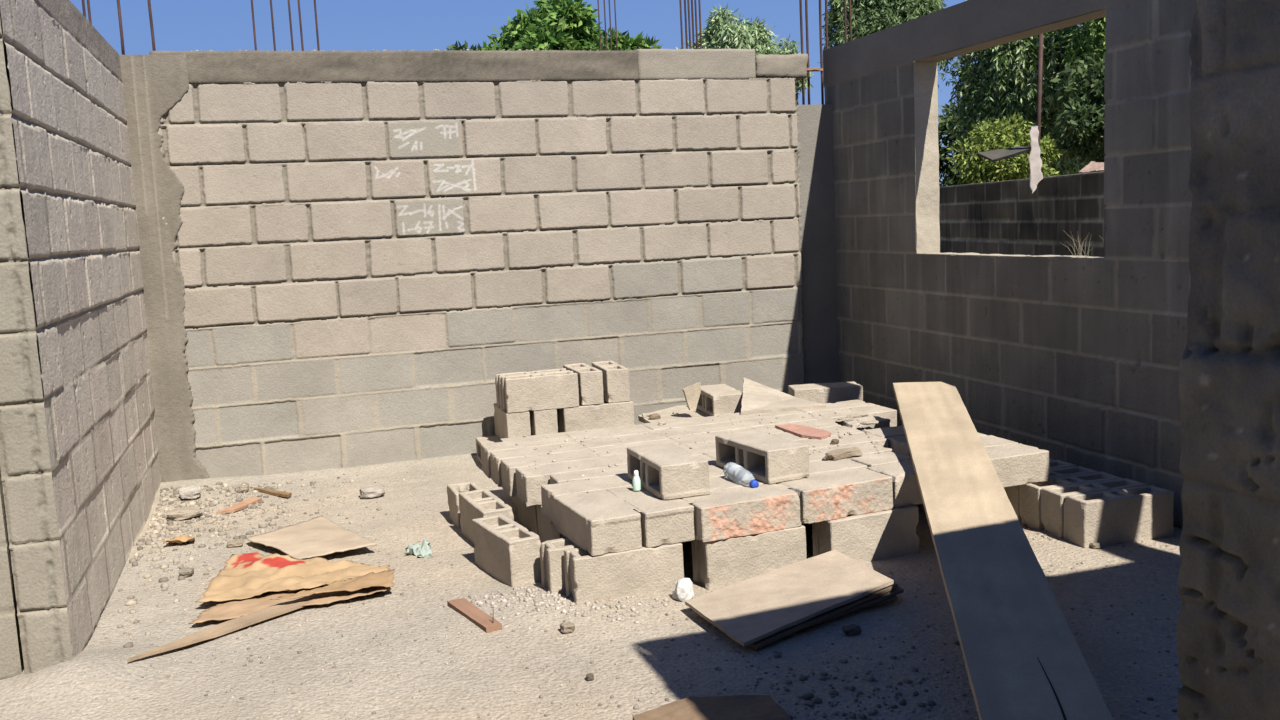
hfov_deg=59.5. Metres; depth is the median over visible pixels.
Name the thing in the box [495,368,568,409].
concrete block
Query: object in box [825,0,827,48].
bar
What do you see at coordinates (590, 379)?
concrete block
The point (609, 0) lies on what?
bar
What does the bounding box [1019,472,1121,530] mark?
concrete block
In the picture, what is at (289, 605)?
wooden strip
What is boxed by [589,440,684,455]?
concrete block
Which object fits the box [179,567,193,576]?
stone
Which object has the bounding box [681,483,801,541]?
concrete block
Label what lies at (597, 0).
bar
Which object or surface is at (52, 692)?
floor
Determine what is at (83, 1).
bar
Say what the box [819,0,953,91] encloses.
weeping tree
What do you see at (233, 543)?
stone
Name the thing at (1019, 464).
concrete block
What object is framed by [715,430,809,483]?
concrete block
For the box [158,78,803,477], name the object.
wall
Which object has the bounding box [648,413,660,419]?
lump
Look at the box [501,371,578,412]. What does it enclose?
concrete block
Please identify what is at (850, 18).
bar
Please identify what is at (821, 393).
concrete block
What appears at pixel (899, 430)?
concrete block
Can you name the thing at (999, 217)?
wall
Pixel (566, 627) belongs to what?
stone
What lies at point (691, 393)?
shard
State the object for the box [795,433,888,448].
concrete block
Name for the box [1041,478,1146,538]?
concrete block
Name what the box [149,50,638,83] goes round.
concrete beam
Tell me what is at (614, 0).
bar
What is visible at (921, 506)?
concrete block
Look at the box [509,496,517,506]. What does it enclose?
concrete block
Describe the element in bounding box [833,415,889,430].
concrete block
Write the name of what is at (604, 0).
bar
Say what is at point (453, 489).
concrete block
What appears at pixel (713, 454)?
concrete block
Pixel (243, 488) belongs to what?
stone
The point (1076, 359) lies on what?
wall
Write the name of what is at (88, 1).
bar
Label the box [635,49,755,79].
trim
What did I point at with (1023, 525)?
rubble
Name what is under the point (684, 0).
bar
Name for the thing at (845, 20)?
bar
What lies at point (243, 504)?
wooden strip
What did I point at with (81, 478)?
wall
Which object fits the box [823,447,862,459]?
fragment
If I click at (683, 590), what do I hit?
plastic wrapper
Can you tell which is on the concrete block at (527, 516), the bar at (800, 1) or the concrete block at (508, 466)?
the concrete block at (508, 466)
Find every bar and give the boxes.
[82,0,85,17]
[87,0,91,23]
[117,0,124,54]
[147,0,155,50]
[251,0,256,49]
[270,0,275,50]
[288,0,293,50]
[298,0,303,50]
[314,0,319,50]
[597,0,600,50]
[604,0,606,50]
[609,0,611,50]
[614,0,617,50]
[679,0,682,48]
[684,0,687,48]
[687,0,690,48]
[691,0,694,48]
[694,0,697,48]
[698,0,701,48]
[799,0,804,104]
[805,0,809,104]
[819,0,823,103]
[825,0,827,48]
[844,0,846,42]
[849,0,851,40]
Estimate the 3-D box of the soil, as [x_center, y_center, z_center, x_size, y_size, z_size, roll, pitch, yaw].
[0.527,1.026,3.294,1.790,0.029,1.194,-5,8,-21]
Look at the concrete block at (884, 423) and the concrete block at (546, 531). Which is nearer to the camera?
the concrete block at (546, 531)
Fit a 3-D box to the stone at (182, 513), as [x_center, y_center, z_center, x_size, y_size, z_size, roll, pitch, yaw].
[-2.379,0.802,5.856,0.181,0.055,0.132,-5,7,-17]
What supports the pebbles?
on the floor
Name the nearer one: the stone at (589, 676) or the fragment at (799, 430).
the stone at (589, 676)
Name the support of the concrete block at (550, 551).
on the floor
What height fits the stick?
0.020 m
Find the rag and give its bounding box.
[1029,126,1042,193]
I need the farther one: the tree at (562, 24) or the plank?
the tree at (562, 24)
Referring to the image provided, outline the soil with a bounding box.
[610,641,1153,719]
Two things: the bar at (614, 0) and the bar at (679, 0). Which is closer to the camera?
the bar at (679, 0)
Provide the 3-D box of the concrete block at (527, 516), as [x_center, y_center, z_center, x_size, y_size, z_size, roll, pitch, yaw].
[-0.482,0.713,5.410,0.143,0.209,0.450,-5,7,-17]
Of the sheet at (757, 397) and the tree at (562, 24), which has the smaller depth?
the sheet at (757, 397)
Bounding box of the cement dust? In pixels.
[501,407,857,511]
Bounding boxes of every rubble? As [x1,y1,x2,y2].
[103,477,400,650]
[421,586,678,641]
[1022,524,1054,540]
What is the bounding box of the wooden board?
[893,382,1112,719]
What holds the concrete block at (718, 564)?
on the floor
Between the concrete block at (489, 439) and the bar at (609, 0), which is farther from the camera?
the bar at (609, 0)
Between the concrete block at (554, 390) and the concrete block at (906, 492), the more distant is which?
the concrete block at (554, 390)
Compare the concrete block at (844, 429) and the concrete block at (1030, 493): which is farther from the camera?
the concrete block at (844, 429)
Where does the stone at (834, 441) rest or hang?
on the concrete block at (861, 437)
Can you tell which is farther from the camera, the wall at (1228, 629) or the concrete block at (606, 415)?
the concrete block at (606, 415)
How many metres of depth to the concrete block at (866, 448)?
5.28 m
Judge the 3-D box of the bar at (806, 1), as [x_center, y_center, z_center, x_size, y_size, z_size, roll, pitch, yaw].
[1.124,-2.589,7.596,0.018,1.760,0.017,-5,7,-17]
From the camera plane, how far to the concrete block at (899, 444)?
5.41 m
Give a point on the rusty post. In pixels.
(1040, 55)
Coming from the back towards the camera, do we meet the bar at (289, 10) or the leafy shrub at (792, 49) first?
the leafy shrub at (792, 49)
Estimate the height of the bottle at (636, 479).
0.087 m
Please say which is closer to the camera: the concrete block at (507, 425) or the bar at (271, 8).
the concrete block at (507, 425)
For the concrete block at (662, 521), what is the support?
on the concrete block at (588, 578)
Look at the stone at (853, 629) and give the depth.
3.86 m
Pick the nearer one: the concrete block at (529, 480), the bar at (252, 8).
the concrete block at (529, 480)
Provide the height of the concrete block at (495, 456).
0.144 m
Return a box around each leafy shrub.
[446,40,477,50]
[598,26,661,50]
[773,35,813,104]
[938,102,980,186]
[944,112,1062,184]
[1059,155,1097,174]
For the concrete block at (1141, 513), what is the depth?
4.74 m
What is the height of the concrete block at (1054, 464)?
0.209 m
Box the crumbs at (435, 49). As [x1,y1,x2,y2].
[191,49,773,51]
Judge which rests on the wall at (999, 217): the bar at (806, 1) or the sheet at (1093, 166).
the sheet at (1093, 166)
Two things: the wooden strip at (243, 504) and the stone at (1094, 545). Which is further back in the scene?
the wooden strip at (243, 504)
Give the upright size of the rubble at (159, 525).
0.079 m
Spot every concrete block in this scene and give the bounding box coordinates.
[447,482,480,527]
[458,489,513,544]
[472,514,540,586]
[476,436,502,463]
[481,436,571,477]
[490,442,584,486]
[493,403,530,440]
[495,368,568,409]
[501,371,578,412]
[501,450,595,496]
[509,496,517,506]
[516,458,614,506]
[517,498,537,534]
[529,409,557,435]
[537,505,566,542]
[539,538,579,594]
[541,474,632,527]
[550,466,627,483]
[553,490,641,555]
[557,409,559,432]
[558,401,634,432]
[563,363,603,404]
[563,543,683,604]
[565,426,651,440]
[579,432,668,447]
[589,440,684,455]
[591,361,629,402]
[602,447,700,464]
[607,486,694,547]
[617,455,715,466]
[627,443,709,499]
[642,416,729,429]
[656,422,745,436]
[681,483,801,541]
[685,441,715,451]
[691,525,806,590]
[697,384,741,416]
[707,451,715,458]
[708,465,724,476]
[709,476,765,490]
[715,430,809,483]
[717,410,801,420]
[733,413,820,426]
[752,419,840,433]
[773,425,864,440]
[781,468,893,523]
[788,381,862,403]
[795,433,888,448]
[799,400,874,411]
[809,449,828,461]
[809,459,867,473]
[812,405,896,426]
[812,505,918,562]
[828,442,892,454]
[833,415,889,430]
[850,451,911,466]
[862,426,904,437]
[866,461,922,507]
[887,432,986,457]
[916,503,925,513]
[980,435,1017,447]
[985,443,1049,487]
[1004,465,1097,520]
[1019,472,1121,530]
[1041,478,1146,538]
[1049,460,1075,468]
[1063,485,1172,547]
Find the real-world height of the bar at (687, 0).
5.660 m
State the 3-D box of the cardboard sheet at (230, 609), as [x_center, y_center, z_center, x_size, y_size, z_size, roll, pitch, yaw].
[-1.364,0.947,4.463,0.818,0.024,0.262,-6,8,-24]
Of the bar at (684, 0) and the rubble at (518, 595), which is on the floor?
the rubble at (518, 595)
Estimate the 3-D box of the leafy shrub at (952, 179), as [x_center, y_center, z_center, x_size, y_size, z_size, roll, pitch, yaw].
[5.699,-2.782,19.530,2.535,3.434,1.909,-8,9,-37]
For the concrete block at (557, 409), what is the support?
on the concrete block
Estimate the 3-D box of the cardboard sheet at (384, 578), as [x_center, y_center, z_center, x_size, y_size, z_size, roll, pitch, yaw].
[-1.193,0.909,4.452,0.527,0.034,0.155,-8,9,-34]
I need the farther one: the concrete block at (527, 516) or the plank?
the plank
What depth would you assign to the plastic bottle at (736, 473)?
4.67 m
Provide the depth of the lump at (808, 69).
7.59 m
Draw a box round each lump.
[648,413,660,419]
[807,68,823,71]
[836,417,853,421]
[846,413,868,417]
[860,420,879,424]
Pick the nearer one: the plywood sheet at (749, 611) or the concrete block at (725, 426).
the plywood sheet at (749, 611)
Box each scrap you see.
[163,535,194,543]
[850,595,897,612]
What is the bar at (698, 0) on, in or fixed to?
on the ground
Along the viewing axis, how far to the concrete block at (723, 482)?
4.70 m
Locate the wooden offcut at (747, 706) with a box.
[633,693,789,719]
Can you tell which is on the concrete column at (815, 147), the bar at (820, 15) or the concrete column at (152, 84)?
the bar at (820, 15)
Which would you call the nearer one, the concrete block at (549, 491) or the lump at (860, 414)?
the concrete block at (549, 491)
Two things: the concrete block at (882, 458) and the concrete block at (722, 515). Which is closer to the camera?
the concrete block at (722, 515)
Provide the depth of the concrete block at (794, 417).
6.08 m
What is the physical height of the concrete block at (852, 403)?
0.144 m
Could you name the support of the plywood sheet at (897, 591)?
on the pebbles
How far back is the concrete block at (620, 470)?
4.99 m
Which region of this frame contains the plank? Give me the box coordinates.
[977,146,1030,161]
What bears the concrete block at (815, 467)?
on the concrete block
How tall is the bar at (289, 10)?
5.260 m
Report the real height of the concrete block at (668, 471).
0.143 m
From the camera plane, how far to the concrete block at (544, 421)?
6.72 m
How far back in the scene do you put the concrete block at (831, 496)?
4.62 m
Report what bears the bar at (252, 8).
on the ground
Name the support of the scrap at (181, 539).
on the floor
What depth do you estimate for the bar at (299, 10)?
8.63 m
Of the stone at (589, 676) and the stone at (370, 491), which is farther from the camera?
the stone at (370, 491)
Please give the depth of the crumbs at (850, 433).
5.60 m
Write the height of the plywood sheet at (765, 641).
0.078 m
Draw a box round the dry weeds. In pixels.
[1061,233,1090,257]
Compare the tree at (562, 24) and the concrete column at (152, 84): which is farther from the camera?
the tree at (562, 24)
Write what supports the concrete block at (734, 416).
on the concrete block
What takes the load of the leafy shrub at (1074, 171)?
on the ground
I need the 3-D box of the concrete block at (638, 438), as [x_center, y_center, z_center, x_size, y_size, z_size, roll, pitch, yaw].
[-0.086,0.478,5.748,0.451,0.148,0.210,-5,7,-18]
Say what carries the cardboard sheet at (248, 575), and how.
on the floor
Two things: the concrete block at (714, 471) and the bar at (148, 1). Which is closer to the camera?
the concrete block at (714, 471)
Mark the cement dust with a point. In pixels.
(701, 452)
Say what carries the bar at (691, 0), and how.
on the ground
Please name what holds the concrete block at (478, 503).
on the floor
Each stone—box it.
[166,506,203,520]
[178,486,200,499]
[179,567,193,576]
[226,540,243,547]
[237,484,248,492]
[359,486,385,498]
[560,621,574,633]
[586,673,593,680]
[831,439,838,444]
[842,624,860,634]
[1089,542,1100,548]
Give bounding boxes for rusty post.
[1036,34,1042,146]
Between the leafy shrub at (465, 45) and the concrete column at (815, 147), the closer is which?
the concrete column at (815, 147)
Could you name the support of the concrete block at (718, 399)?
on the slab
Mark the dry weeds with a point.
(1079, 248)
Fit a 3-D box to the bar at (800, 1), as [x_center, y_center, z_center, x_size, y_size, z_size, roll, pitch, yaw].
[1.078,-2.580,7.540,0.018,1.760,0.017,-5,7,-17]
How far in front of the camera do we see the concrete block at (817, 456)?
5.16 m
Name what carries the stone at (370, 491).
on the floor
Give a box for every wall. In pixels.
[0,0,160,674]
[0,469,23,679]
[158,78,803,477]
[823,0,1195,528]
[939,171,1104,256]
[1176,0,1279,719]
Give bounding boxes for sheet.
[188,569,392,623]
[195,552,389,601]
[246,516,376,559]
[270,569,394,599]
[685,549,893,646]
[741,377,825,414]
[749,583,898,649]
[800,587,903,630]
[1080,161,1103,172]
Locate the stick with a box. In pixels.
[250,487,291,496]
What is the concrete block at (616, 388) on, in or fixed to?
on the concrete block at (606, 415)
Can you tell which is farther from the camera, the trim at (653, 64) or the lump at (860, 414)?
the trim at (653, 64)
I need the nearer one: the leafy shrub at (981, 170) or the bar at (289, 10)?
the bar at (289, 10)
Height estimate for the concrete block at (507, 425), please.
0.209 m
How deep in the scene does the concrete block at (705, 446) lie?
5.48 m
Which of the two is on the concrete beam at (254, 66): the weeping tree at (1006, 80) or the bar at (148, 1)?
the bar at (148, 1)
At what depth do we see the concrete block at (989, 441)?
5.26 m
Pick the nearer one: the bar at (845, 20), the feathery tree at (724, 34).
the bar at (845, 20)
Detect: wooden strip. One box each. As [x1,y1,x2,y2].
[127,591,340,661]
[216,497,261,513]
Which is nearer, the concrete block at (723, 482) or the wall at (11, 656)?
the wall at (11, 656)
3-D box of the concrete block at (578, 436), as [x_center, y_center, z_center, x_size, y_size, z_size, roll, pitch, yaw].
[-0.156,0.456,5.957,0.451,0.145,0.209,-5,7,-18]
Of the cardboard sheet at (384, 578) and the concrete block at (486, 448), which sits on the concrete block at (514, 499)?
the concrete block at (486, 448)
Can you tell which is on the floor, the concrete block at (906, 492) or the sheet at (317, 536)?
the sheet at (317, 536)
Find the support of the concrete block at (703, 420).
on the concrete block
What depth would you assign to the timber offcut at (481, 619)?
4.17 m
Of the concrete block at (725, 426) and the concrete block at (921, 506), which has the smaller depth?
the concrete block at (921, 506)
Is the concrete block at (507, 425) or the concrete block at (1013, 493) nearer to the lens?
the concrete block at (1013, 493)
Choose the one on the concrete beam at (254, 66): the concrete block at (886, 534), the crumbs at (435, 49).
the crumbs at (435, 49)
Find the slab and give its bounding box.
[639,406,710,422]
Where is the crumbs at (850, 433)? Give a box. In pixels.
[516,408,879,484]
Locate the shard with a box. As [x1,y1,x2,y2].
[682,382,700,411]
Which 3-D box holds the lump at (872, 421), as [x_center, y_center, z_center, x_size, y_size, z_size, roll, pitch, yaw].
[1.204,0.327,5.855,0.107,0.017,0.043,-5,7,-17]
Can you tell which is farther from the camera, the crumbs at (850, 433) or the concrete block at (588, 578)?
the crumbs at (850, 433)
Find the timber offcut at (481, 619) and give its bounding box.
[447,598,502,632]
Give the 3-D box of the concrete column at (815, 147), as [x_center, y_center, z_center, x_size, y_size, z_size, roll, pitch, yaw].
[1.224,-0.653,7.808,0.410,2.200,0.171,-5,7,-17]
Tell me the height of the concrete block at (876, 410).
0.144 m
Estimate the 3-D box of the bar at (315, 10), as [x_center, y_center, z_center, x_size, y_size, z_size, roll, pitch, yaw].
[-2.468,-2.105,8.689,0.018,5.260,0.018,-5,7,-17]
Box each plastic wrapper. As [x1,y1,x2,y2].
[404,539,432,557]
[672,578,693,601]
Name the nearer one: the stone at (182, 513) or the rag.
the stone at (182, 513)
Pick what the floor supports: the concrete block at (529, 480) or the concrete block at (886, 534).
the concrete block at (886, 534)
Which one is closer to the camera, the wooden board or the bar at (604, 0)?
the wooden board
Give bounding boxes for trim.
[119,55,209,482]
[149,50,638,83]
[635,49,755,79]
[755,54,807,80]
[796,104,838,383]
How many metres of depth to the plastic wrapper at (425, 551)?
5.07 m
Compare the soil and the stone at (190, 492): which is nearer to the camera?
the soil
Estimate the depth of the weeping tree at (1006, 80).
15.70 m
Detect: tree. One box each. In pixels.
[477,0,636,50]
[684,4,797,92]
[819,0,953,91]
[946,0,1090,175]
[1048,51,1104,171]
[1051,17,1105,109]
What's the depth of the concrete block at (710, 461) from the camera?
5.15 m
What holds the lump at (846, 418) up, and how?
on the concrete block at (884, 423)
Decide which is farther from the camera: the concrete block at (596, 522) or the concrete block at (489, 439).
the concrete block at (489, 439)
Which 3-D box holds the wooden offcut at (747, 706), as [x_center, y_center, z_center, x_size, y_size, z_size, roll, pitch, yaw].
[0.199,1.038,3.237,0.434,0.042,0.282,-5,7,-17]
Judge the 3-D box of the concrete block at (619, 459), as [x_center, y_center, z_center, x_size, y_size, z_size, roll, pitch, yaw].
[0.055,0.524,5.334,0.451,0.146,0.210,-5,7,-18]
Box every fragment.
[775,424,830,438]
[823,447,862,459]
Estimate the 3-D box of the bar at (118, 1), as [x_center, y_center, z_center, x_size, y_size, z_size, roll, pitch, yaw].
[-2.979,-2.388,6.314,0.018,1.460,0.018,-5,7,-17]
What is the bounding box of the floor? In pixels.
[0,454,1182,719]
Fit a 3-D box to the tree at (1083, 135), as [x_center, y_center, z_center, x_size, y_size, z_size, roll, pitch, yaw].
[5.659,-2.047,13.301,1.547,3.378,1.672,0,8,22]
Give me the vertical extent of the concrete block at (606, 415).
0.210 m
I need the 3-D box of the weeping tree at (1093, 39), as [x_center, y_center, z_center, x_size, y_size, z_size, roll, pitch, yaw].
[6.685,-3.338,14.806,2.234,5.465,2.190,2,9,34]
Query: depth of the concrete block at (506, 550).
4.59 m
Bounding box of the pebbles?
[75,472,1179,719]
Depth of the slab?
6.99 m
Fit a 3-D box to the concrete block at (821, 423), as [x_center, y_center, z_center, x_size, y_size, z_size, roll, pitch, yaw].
[0.824,0.417,5.899,0.451,0.147,0.209,-5,8,-19]
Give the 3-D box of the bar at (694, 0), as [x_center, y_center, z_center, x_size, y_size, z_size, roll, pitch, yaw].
[0.542,-2.664,10.419,0.018,5.660,0.018,-5,7,-17]
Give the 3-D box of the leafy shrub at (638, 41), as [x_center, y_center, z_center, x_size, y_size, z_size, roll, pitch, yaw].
[-0.166,-4.065,23.044,1.632,5.485,1.749,-5,7,-17]
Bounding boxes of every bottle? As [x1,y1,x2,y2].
[633,470,640,490]
[723,462,758,487]
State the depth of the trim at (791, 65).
7.49 m

